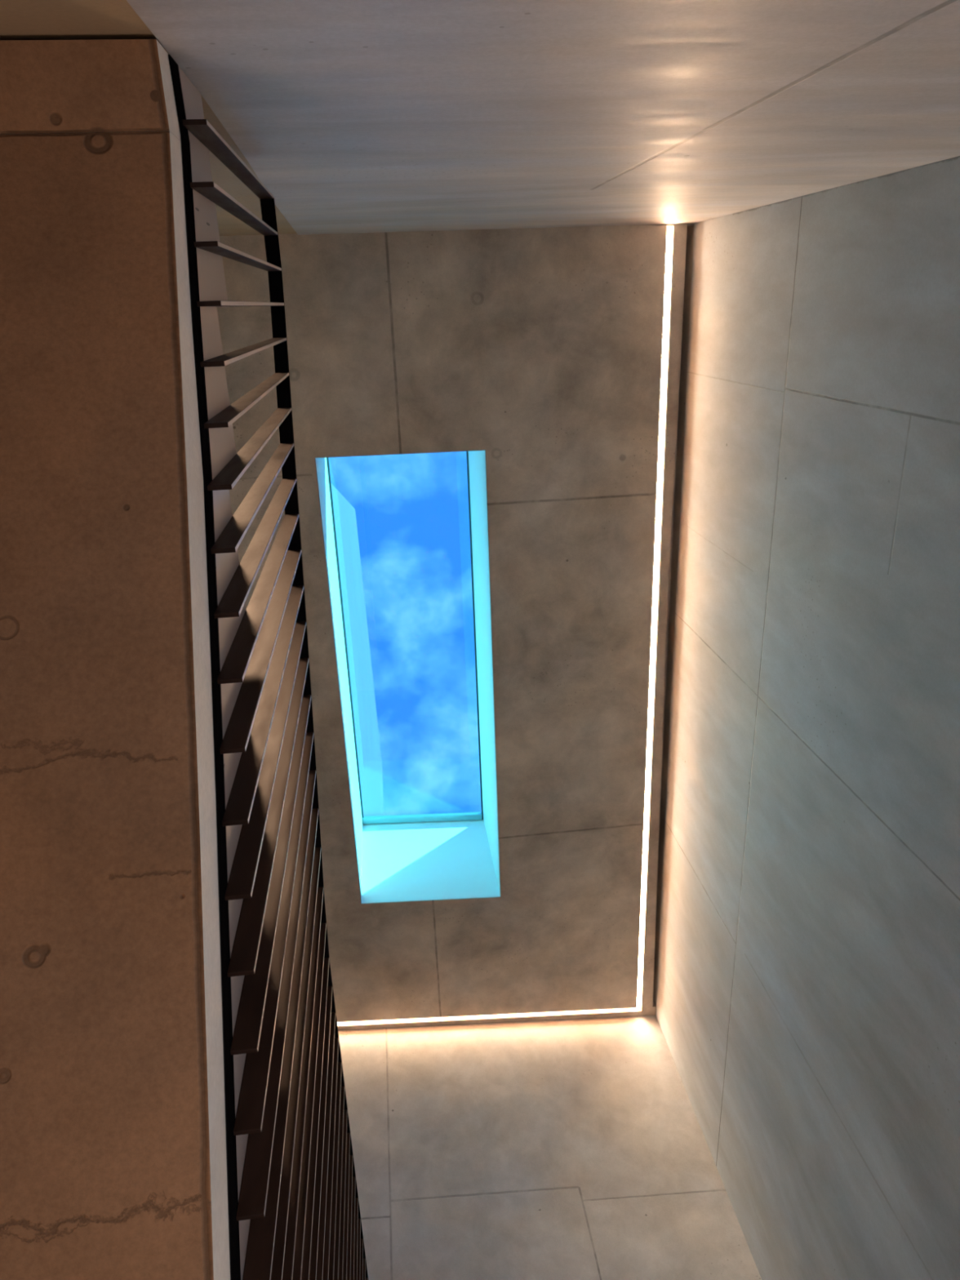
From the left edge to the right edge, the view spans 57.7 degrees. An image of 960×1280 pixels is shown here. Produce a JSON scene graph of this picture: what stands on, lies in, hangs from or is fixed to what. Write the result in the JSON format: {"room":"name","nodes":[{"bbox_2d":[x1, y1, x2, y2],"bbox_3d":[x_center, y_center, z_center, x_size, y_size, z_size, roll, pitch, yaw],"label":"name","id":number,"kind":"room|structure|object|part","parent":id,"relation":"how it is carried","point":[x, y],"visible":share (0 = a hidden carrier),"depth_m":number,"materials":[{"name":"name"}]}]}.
{"room":"bathroom","nodes":[
{"label":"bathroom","id":0,"kind":"room"},
{"bbox_2d":[330,483,383,816],"bbox_3d":[-2.486,1.245,17.149,0.380,18.100,13.050,-4,-69,-6],"label":"wall","id":1,"kind":"structure","parent":0,"point":[365,715],"depth_m":16.75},
{"bbox_2d":[326,451,483,824],"bbox_3d":[-0.634,0.044,8.046,1.414,0.060,4.093,-4,-69,-6],"label":"window","id":2,"kind":"structure","parent":1,"relation":"in","point":[468,815],"depth_m":8.50,"materials":[{"name":"white metal"}]},
{"bbox_3d":[-0.572,1.778,8.709,1.191,0.041,0.063,-1,-69,-7],"label":"frame","id":3,"kind":"part","parent":2,"relation":"part of","materials":[{"name":"teal metal"}]},
{"bbox_2d":[315,449,500,903],"bbox_3d":[-0.562,0.263,7.473,1.714,1.256,4.393,-4,-69,-6],"label":"trim","id":4,"kind":"structure","parent":1,"relation":"attached to","point":[409,861],"depth_m":7.79,"materials":[{"name":"white paint"}]},
{"bbox_2d":[217,223,694,1030],"bbox_3d":[-0.443,0.628,7.135,4.600,0.350,8.100,-4,-69,-6],"label":"ceiling","id":5,"kind":"structure","parent":0,"point":[539,350],"depth_m":6.51,"materials":[{"name":"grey concrete"}]},
{"bbox_2d":[337,226,674,1026],"bbox_3d":[-0.200,0.489,6.959,3.265,0.062,6.787,-4,-69,-6],"label":"ceiling light","id":6,"kind":"object","parent":5,"relation":"attached to","point":[669,230],"visible":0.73,"depth_m":7.10,"materials":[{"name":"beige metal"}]},
{"bbox_2d":[636,226,671,1007],"bbox_3d":[-0.205,0.479,6.980,3.260,0.008,6.783,-4,-69,-6],"label":"diffuser","id":7,"kind":"object","parent":6,"relation":"attached to","point":[668,262],"depth_m":6.84,"materials":[{"name":"white plastic"}]},
{"bbox_2d":[0,0,959,235],"bbox_3d":[-0.235,-1.432,1.859,4.305,8.020,0.460,-4,-69,-6],"label":"wall","id":8,"kind":"structure","parent":0,"point":[355,116],"depth_m":2.08,"materials":[{"name":"grey concrete"}]},
{"bbox_2d":[337,1015,761,1279],"bbox_3d":[-0.017,5.249,4.787,4.305,8.650,1.158,-4,-69,-6],"label":"wall","id":9,"kind":"structure","parent":0,"point":[575,1148],"depth_m":6.88,"materials":[{"name":"grey concrete"}]},
{"bbox_2d":[655,155,959,1279],"bbox_3d":[2.145,1.844,3.753,0.295,8.650,8.100,-4,-69,-6],"label":"wall","id":10,"kind":"structure","parent":0,"point":[807,1011],"depth_m":4.62,"materials":[{"name":"grey concrete"}]},
{"bbox_3d":[-2.113,1.852,3.221,0.350,8.650,6.513,-4,-69,-6],"label":"wall","id":11,"kind":"structure","parent":0,"visible":0},
{"bbox_2d":[0,39,250,1279],"bbox_3d":[-1.085,2.276,2.204,1.415,1.722,6.636,-4,-69,-6],"label":"staircase","id":12,"kind":"structure","parent":11,"relation":"attached to","point":[113,1153],"depth_m":1.41,"materials":[{"name":"brown concrete"}]},
{"bbox_3d":[-0.473,0.220,1.641,0.003,1.446,2.436,-4,-69,-6],"label":"plate","id":13,"kind":"part","parent":12,"relation":"part of","materials":[{"name":"black metal"}]},
{"bbox_2d":[168,54,368,1279],"bbox_3d":[-0.465,1.022,2.409,0.048,2.530,4.486,-4,-69,-6],"label":"balustrade","id":14,"kind":"object","parent":12,"relation":"attached to","point":[299,1195],"visible":1,"depth_m":1.90,"materials":[{"name":"brown metal"}]},
{"bbox_3d":[-0.554,0.788,3.159,0.044,0.953,4.385,-4,-69,-6],"label":"rail","id":15,"kind":"part","parent":14,"relation":"part of","materials":[{"name":"black metal"}]}
]}

